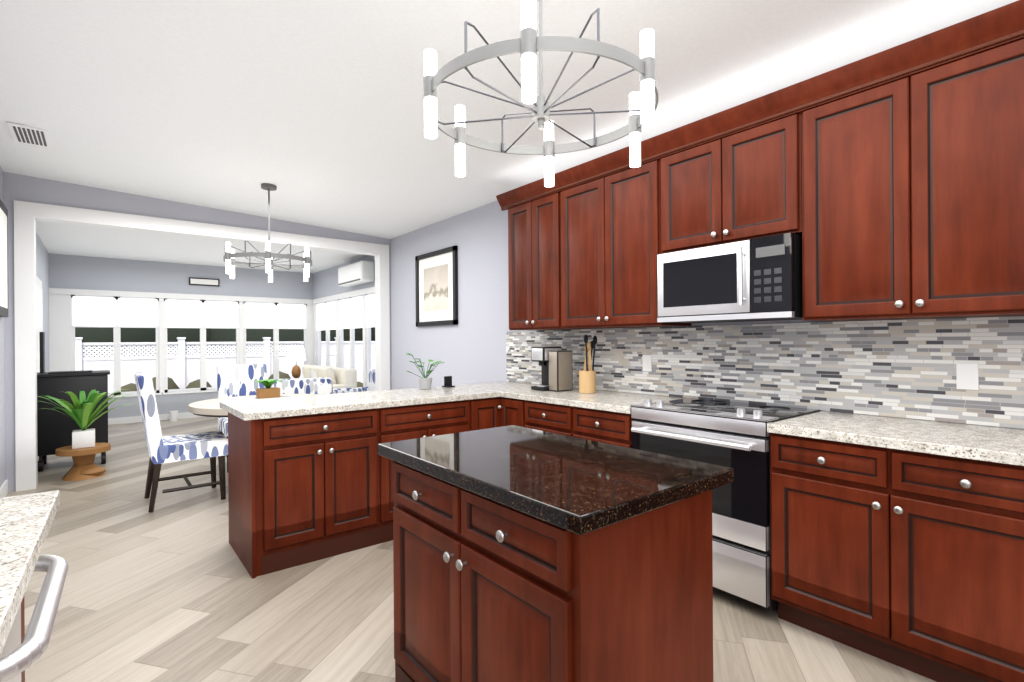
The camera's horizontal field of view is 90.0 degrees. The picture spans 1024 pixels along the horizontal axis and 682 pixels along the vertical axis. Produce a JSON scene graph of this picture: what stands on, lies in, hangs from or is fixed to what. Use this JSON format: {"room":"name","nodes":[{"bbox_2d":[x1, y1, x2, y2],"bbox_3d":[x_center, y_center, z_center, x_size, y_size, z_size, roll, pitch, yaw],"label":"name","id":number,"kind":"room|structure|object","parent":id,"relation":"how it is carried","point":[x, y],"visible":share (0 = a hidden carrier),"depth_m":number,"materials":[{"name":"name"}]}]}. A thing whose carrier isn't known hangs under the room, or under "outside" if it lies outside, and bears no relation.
{"room":"dining room and kitchen","nodes":[
{"label":"dining room and kitchen","id":0,"kind":"room"},
{"bbox_2d":[0,166,5,486],"bbox_3d":[-1.986,-0.171,1.336,0.120,2.950,8.170,0,0,-39],"label":"wall","id":1,"kind":"structure","parent":0,"point":[2,407],"depth_m":4.36,"materials":[{"name":"grey paint"}]},
{"bbox_2d":[0,480,7,497],"bbox_3d":[-3.020,1.256,2.742,0.015,0.110,4.430,0,0,-39],"label":"baseboard","id":2,"kind":"structure","parent":1,"relation":"attached to","point":[3,490],"depth_m":4.31,"materials":[{"name":"white wood"}]},
{"bbox_2d":[0,199,7,316],"bbox_3d":[-4.001,-0.657,3.972,0.045,0.910,0.900,0,0,-39],"label":"picture frame","id":3,"kind":"object","parent":1,"relation":"attached to","point":[3,261],"visible":1,"depth_m":4.14,"materials":[{"name":"black"}]},
{"bbox_2d":[36,232,49,371],"bbox_3d":[-5.792,-0.025,6.166,0.100,2.710,4.130,0,0,-39],"label":"wall","id":4,"kind":"structure","parent":0,"point":[42,264],"depth_m":7.16,"materials":[{"name":"paint"}]},
{"bbox_2d":[36,276,42,456],"bbox_3d":[-5.620,0.289,6.066,0.040,2.080,1.000,0,0,-39],"label":"door frame","id":5,"kind":"structure","parent":4,"relation":"attached to","point":[39,310],"depth_m":6.03,"materials":[{"name":"white"}]},
{"bbox_2d":[49,254,313,424],"bbox_3d":[-5.492,-0.027,8.984,4.100,2.710,0.115,0,0,-39],"label":"wall","id":6,"kind":"structure","parent":0,"point":[83,272],"depth_m":8.59,"materials":[{"name":"paint"}]},
{"bbox_2d":[49,288,312,397],"bbox_3d":[-5.477,0.043,8.967,3.900,1.710,0.100,0,0,-39],"label":"window","id":7,"kind":"structure","parent":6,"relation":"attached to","point":[108,309],"depth_m":8.76,"materials":[{"name":"white"}]},
{"bbox_2d":[189,277,218,285],"bbox_3d":[-5.400,-1.037,8.989,0.460,0.130,0.025,0,0,-39],"label":"sign","id":8,"kind":"object","parent":6,"relation":"attached to","point":[203,281],"visible":0.93,"depth_m":8.97,"materials":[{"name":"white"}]},
{"bbox_2d":[3,172,390,491],"bbox_3d":[-3.047,-0.164,5.648,3.630,2.950,0.120,0,0,-39],"label":"wall","id":9,"kind":"structure","parent":0,"point":[19,187],"depth_m":4.81,"materials":[{"name":"grey paint"}]},
{"bbox_2d":[14,200,389,491],"bbox_3d":[-3.030,0.034,5.660,3.540,2.555,0.160,0,0,-39],"label":"trim","id":10,"kind":"structure","parent":9,"relation":"attached to","point":[27,215],"depth_m":4.69,"materials":[{"name":"white"}]},
{"bbox_2d":[286,346,305,378],"bbox_3d":[-4.027,0.708,9.564,0.500,1.220,0.500,0,0,-39],"label":"table lamp","id":11,"kind":"object","parent":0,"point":[296,353],"visible":0.52,"depth_m":9.47,"materials":[{"name":"brown wood"}]},
{"bbox_2d":[313,255,374,386],"bbox_3d":[-2.675,-0.046,8.673,0.100,2.710,4.130,0,0,-39],"label":"wall","id":12,"kind":"structure","parent":0,"point":[325,282],"depth_m":9.18,"materials":[{"name":"paint"}]},
{"bbox_2d":[313,287,374,386],"bbox_3d":[-2.678,0.009,8.638,0.090,1.680,3.920,0,0,-39],"label":"window","id":13,"kind":"structure","parent":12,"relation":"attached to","point":[350,314],"depth_m":8.81,"materials":[{"name":"white"}]},
{"bbox_2d":[338,260,373,286],"bbox_3d":[-2.506,-1.067,8.192,0.223,0.310,1.000,0,0,-39],"label":"mini-split air conditioner","id":14,"kind":"object","parent":12,"relation":"attached to","point":[357,273],"visible":0.96,"depth_m":7.92,"materials":[{"name":"white plastic"}]},
{"bbox_2d":[5,417,935,681],"bbox_3d":[-1.653,1.342,4.245,4.430,0.080,12.300,0,0,-39],"label":"floor","id":15,"kind":"structure","parent":0,"point":[168,589],"depth_m":2.48,"materials":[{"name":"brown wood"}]},
{"bbox_2d":[20,510,68,681],"bbox_3d":[-1.115,0.864,0.854,0.560,0.868,0.617,0,0,-39],"label":"dishwasher","id":16,"kind":"object","parent":15,"relation":"on","point":[56,567],"depth_m":0.95,"materials":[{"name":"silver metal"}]},
{"bbox_2d":[0,490,59,681],"bbox_3d":[-0.937,0.407,0.591,0.553,0.040,1.498,0,0,-39],"label":"countertop","id":17,"kind":"structure","parent":16,"relation":"on","point":[26,520],"depth_m":1.00,"materials":[{"name":"beige stone"}]},
{"bbox_2d":[37,332,109,471],"bbox_3d":[-4.731,0.613,5.522,0.620,1.420,0.540,0,0,-39],"label":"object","id":18,"kind":"object","parent":15,"relation":"on","point":[55,428],"visible":0.81,"depth_m":5.29,"materials":[{"name":"black wood"}]},
{"bbox_2d":[55,443,110,480],"bbox_3d":[-4.166,1.176,4.984,0.409,0.294,0.420,0,0,-39],"label":"stool","id":19,"kind":"object","parent":15,"relation":"on","point":[84,467],"visible":1,"depth_m":4.90,"materials":[{"name":"brown wood"}]},
{"bbox_2d":[38,389,136,448],"bbox_3d":[-4.186,0.747,4.992,0.894,0.563,0.837,0,0,-39],"label":"potted plant","id":20,"kind":"object","parent":19,"relation":"on","point":[81,414],"visible":0.96,"depth_m":4.93,"materials":[{"name":"green plant"}]},
{"bbox_2d":[169,411,177,420],"bbox_3d":[-5.642,1.249,8.544,0.130,0.160,0.130,0,0,-39],"label":"bin","id":21,"kind":"object","parent":15,"relation":"on","point":[173,415],"visible":1,"depth_m":8.50,"materials":[{"name":"white plastic"}]},
{"bbox_2d":[134,372,227,511],"bbox_3d":[-2.732,0.782,4.240,0.614,1.058,0.500,0,0,-39],"label":"dining chair","id":22,"kind":"object","parent":15,"relation":"on","point":[212,445],"visible":0.96,"depth_m":4.06,"materials":[{"name":"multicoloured fabric"}]},
{"bbox_2d":[217,363,266,472],"bbox_3d":[-2.814,0.783,5.454,0.500,1.058,0.614,0,0,-39],"label":"dining chair","id":23,"kind":"object","parent":15,"relation":"on","point":[234,380],"visible":0.42,"depth_m":5.56,"materials":[{"name":"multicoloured fabric"}]},
{"bbox_2d":[188,394,321,416],"bbox_3d":[-2.257,0.918,4.698,1.200,0.775,1.200,0,0,-39],"label":"dining table","id":24,"kind":"object","parent":15,"relation":"on","point":[209,408],"visible":0.19,"depth_m":4.36,"materials":[{"name":"beige wood"}]},
{"bbox_2d":[251,379,284,398],"bbox_3d":[-2.276,0.447,4.786,0.371,0.163,0.350,0,0,-39],"label":"potted plant","id":25,"kind":"object","parent":24,"relation":"on","point":[268,392],"visible":1,"depth_m":4.75,"materials":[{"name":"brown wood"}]},
{"bbox_2d":[270,377,335,393],"bbox_3d":[-2.865,0.895,6.829,1.000,0.830,0.780,0,0,-23],"label":"accent chair","id":26,"kind":"object","parent":15,"relation":"on","point":[323,385],"visible":0.08,"depth_m":6.52,"materials":[{"name":"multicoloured fabric"}]},
{"bbox_2d":[228,410,383,578],"bbox_3d":[-1.338,0.864,3.284,0.740,0.870,0.661,0,0,-39],"label":"base cabinet","id":27,"kind":"object","parent":15,"relation":"on","point":[310,488],"depth_m":3.01,"materials":[{"name":"brown wood"}]},
{"bbox_2d":[220,386,499,421],"bbox_3d":[-0.993,0.407,3.585,1.740,0.040,0.725,0,0,-39],"label":"countertop","id":28,"kind":"structure","parent":27,"relation":"on","point":[251,410],"depth_m":3.32,"materials":[{"name":"beige stone"}]},
{"bbox_2d":[406,353,444,388],"bbox_3d":[-0.687,0.237,4.082,0.328,0.292,0.294,0,0,-39],"label":"potted plant","id":29,"kind":"object","parent":28,"relation":"on","point":[425,382],"visible":1,"depth_m":4.05,"materials":[{"name":"green"}]},
{"bbox_2d":[442,376,454,386],"bbox_3d":[-0.530,0.338,4.269,0.080,0.088,0.080,0,0,-39],"label":"phone stand","id":30,"kind":"object","parent":28,"relation":"on","point":[447,381],"visible":1,"depth_m":4.26,"materials":[{"name":"black plastic"}]},
{"bbox_2d":[302,364,356,388],"bbox_3d":[-3.332,0.864,8.608,0.910,0.898,1.624,0,0,-39],"label":"sofa","id":31,"kind":"object","parent":15,"relation":"on","point":[340,377],"visible":0.29,"depth_m":8.25,"materials":[{"name":"beige fabric"}]},
{"bbox_2d":[333,369,375,392],"bbox_3d":[-2.104,0.865,7.221,0.780,0.880,0.860,0,0,-39],"label":"accent chair","id":32,"kind":"object","parent":15,"relation":"on","point":[371,380],"visible":0.08,"depth_m":7.47,"materials":[{"name":"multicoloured fabric"}]},
{"bbox_2d":[384,402,471,541],"bbox_3d":[-0.773,0.860,3.730,0.700,0.870,0.649,0,0,-39],"label":"base cabinet","id":33,"kind":"object","parent":15,"relation":"on","point":[441,418],"depth_m":3.42,"materials":[{"name":"brown wood"}]},
{"bbox_2d":[472,398,499,430],"bbox_3d":[-0.388,0.858,4.040,0.290,0.870,0.649,0,0,-39],"label":"base cabinet","id":34,"kind":"object","parent":15,"relation":"on","point":[485,411],"depth_m":3.79,"materials":[{"name":"brown wood"}]},
{"bbox_2d":[500,394,519,426],"bbox_3d":[0.240,0.853,3.959,0.625,0.870,0.278,0,0,-39],"label":"base cabinet","id":35,"kind":"object","parent":15,"relation":"on","point":[509,407],"depth_m":3.79,"materials":[{"name":"brown wood"}]},
{"bbox_2d":[378,425,733,681],"bbox_3d":[0.077,0.834,1.703,0.655,0.912,1.035,0,0,-39],"label":"kitchen island","id":36,"kind":"object","parent":15,"relation":"on","point":[522,554],"visible":1,"depth_m":1.40,"materials":[{"name":"brown wood"}]},
{"bbox_2d":[520,398,634,447],"bbox_3d":[0.625,0.851,3.481,0.625,0.870,0.951,0,0,-39],"label":"base cabinet","id":37,"kind":"object","parent":15,"relation":"on","point":[613,427],"depth_m":3.24,"materials":[{"name":"brown wood"}]},
{"bbox_2d":[464,382,684,409],"bbox_3d":[0.311,0.398,3.859,0.636,0.040,1.932,0,0,-39],"label":"countertop","id":38,"kind":"structure","parent":37,"relation":"on","point":[607,400],"depth_m":3.52,"materials":[{"name":"beige stone"}]},
{"bbox_2d":[531,346,572,391],"bbox_3d":[0.304,0.209,3.932,0.200,0.333,0.260,0,0,-39],"label":"coffee maker","id":39,"kind":"object","parent":38,"relation":"on","point":[555,363],"visible":0.98,"depth_m":3.86,"materials":[{"name":"silver"}]},
{"bbox_2d":[579,335,596,392],"bbox_3d":[0.557,0.164,3.732,0.148,0.421,0.124,0,0,-39],"label":"utensil crock","id":40,"kind":"object","parent":38,"relation":"on","point":[587,379],"visible":1,"depth_m":3.69,"materials":[{"name":"brown wood"}]},
{"bbox_2d":[630,398,819,610],"bbox_3d":[1.126,0.779,2.781,0.668,0.906,0.762,0,0,-39],"label":"range","id":41,"kind":"object","parent":15,"relation":"on","point":[735,436],"visible":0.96,"depth_m":2.46,"materials":[{"name":"silver metal"}]},
{"bbox_2d":[767,430,1023,681],"bbox_3d":[1.690,0.843,2.156,0.625,0.870,0.912,0,0,-39],"label":"base cabinet","id":42,"kind":"object","parent":15,"relation":"on","point":[899,542],"depth_m":1.93,"materials":[{"name":"brown wood"}]},
{"bbox_2d":[767,411,1023,461],"bbox_3d":[2.265,0.384,1.429,0.636,0.040,2.772,0,0,-39],"label":"countertop","id":43,"kind":"structure","parent":42,"relation":"on","point":[953,438],"depth_m":2.07,"materials":[{"name":"beige stone"}]},
{"bbox_2d":[0,0,1017,272],"bbox_3d":[-1.711,-1.468,4.214,4.170,0.266,12.300,0,0,-39],"label":"ceiling","id":44,"kind":"structure","parent":0,"point":[312,111],"depth_m":2.90,"materials":[{"name":"white paint"}]},
{"bbox_2d":[7,122,51,147],"bbox_3d":[-3.439,-1.465,3.659,0.200,0.013,0.400,0,0,-39],"label":"ceiling vent","id":45,"kind":"object","parent":44,"relation":"in","point":[25,134],"visible":1,"depth_m":3.63,"materials":[{"name":"white plastic"}]},
{"bbox_2d":[223,183,311,281],"bbox_3d":[-2.205,-0.993,4.649,0.739,0.837,0.739,0,0,-39],"label":"dining chandelier","id":46,"kind":"object","parent":44,"relation":"hanging from","point":[230,255],"visible":1,"depth_m":4.59,"materials":[{"name":"silver metal"}]},
{"bbox_2d":[423,0,658,186],"bbox_3d":[0.098,-1.037,1.752,0.779,0.783,0.792,0,0,-39],"label":"chandelier","id":47,"kind":"object","parent":44,"relation":"hanging from","point":[528,44],"visible":1,"depth_m":1.59,"materials":[{"name":"silver metal"}]},
{"bbox_2d":[390,200,1018,428],"bbox_3d":[0.936,-0.192,3.686,0.120,2.950,8.170,0,0,-39],"label":"wall","id":48,"kind":"structure","parent":0,"point":[470,348],"depth_m":5.38,"materials":[{"name":"grey paint"}]},
{"bbox_2d":[415,246,457,326],"bbox_3d":[-0.867,-0.594,5.799,0.033,0.840,0.880,0,0,-39],"label":"picture frame","id":49,"kind":"object","parent":48,"relation":"attached to","point":[436,279],"visible":1,"depth_m":5.76,"materials":[{"name":"black"}]},
{"bbox_2d":[504,184,555,329],"bbox_3d":[0.288,-0.612,4.110,0.345,1.040,0.620,0,0,-39],"label":"upper cabinet","id":50,"kind":"object","parent":48,"relation":"attached to","point":[531,218],"depth_m":3.99,"materials":[{"name":"brown wood"}]},
{"bbox_2d":[556,148,690,329],"bbox_3d":[0.751,-0.615,3.534,0.345,1.040,0.858,0,0,-39],"label":"upper cabinet","id":51,"kind":"object","parent":48,"relation":"attached to","point":[608,220],"depth_m":3.39,"materials":[{"name":"brown wood"}]},
{"bbox_2d":[660,100,799,253],"bbox_3d":[1.270,-0.834,2.887,0.345,0.610,0.798,0,0,-39],"label":"upper cabinet","id":52,"kind":"object","parent":48,"relation":"attached to","point":[740,181],"depth_m":2.73,"materials":[{"name":"brown wood"}]},
{"bbox_2d":[657,233,802,322],"bbox_3d":[1.234,-0.316,2.855,0.447,0.405,0.760,0,0,-39],"label":"microwave","id":53,"kind":"object","parent":52,"relation":"attached to","point":[757,279],"visible":1,"depth_m":2.68,"materials":[{"name":"silver metal"}]},
{"bbox_2d":[506,316,1023,428],"bbox_3d":[1.668,0.133,2.675,0.010,0.466,5.480,0,0,-39],"label":"backsplash","id":54,"kind":"structure","parent":48,"relation":"attached to","point":[900,368],"depth_m":2.70,"materials":[{"name":"tile"}]},
{"bbox_2d":[643,355,651,371],"bbox_3d":[0.940,0.153,3.565,0.008,0.116,0.074,0,0,-39],"label":"electrical outlet","id":55,"kind":"object","parent":54,"relation":"attached to","point":[647,362],"visible":1,"depth_m":3.56,"materials":[{"name":"white plastic"}]},
{"bbox_2d":[956,363,978,389],"bbox_3d":[1.999,0.156,2.248,0.008,0.116,0.074,0,0,-39],"label":"electrical outlet","id":56,"kind":"object","parent":54,"relation":"attached to","point":[967,376],"visible":1,"depth_m":2.25,"materials":[{"name":"white plastic"}]},
{"bbox_2d":[796,24,1023,321],"bbox_3d":[1.792,-0.623,2.240,0.345,1.040,0.859,0,0,-39],"label":"upper cabinet","id":57,"kind":"object","parent":48,"relation":"attached to","point":[887,184],"depth_m":2.11,"materials":[{"name":"brown wood"}]},
{"label":"outside","id":58,"kind":"structure","parent":0,"visible":0},
{"bbox_3d":[-3.288,1.903,8.894,26.000,0.080,30.000,0,0,-39],"label":"ground","id":59,"kind":"structure","parent":58,"visible":0},
{"bbox_2d":[75,327,374,356],"bbox_3d":[-1.151,-1.285,11.247,48.809,7.371,39.939,0,0,-39],"label":"trees","id":60,"kind":"object","parent":59,"relation":"on","point":[93,334],"visible":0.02,"depth_m":14.96,"materials":[{"name":"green plant"}]},
{"bbox_2d":[75,337,374,392],"bbox_3d":[-4.807,0.884,5.176,14.985,1.980,14.100,0,0,-39],"label":"fence","id":61,"kind":"object","parent":59,"relation":"on","point":[183,369],"visible":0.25,"depth_m":11.91,"materials":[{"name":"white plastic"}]},
{"bbox_2d":[121,371,362,391],"bbox_3d":[-5.845,1.341,7.499,12.919,1.239,8.573,0,0,-39],"label":"bushes","id":62,"kind":"object","parent":59,"relation":"on","point":[172,384],"depth_m":11.19,"materials":[{"name":"green plant"}]}
]}

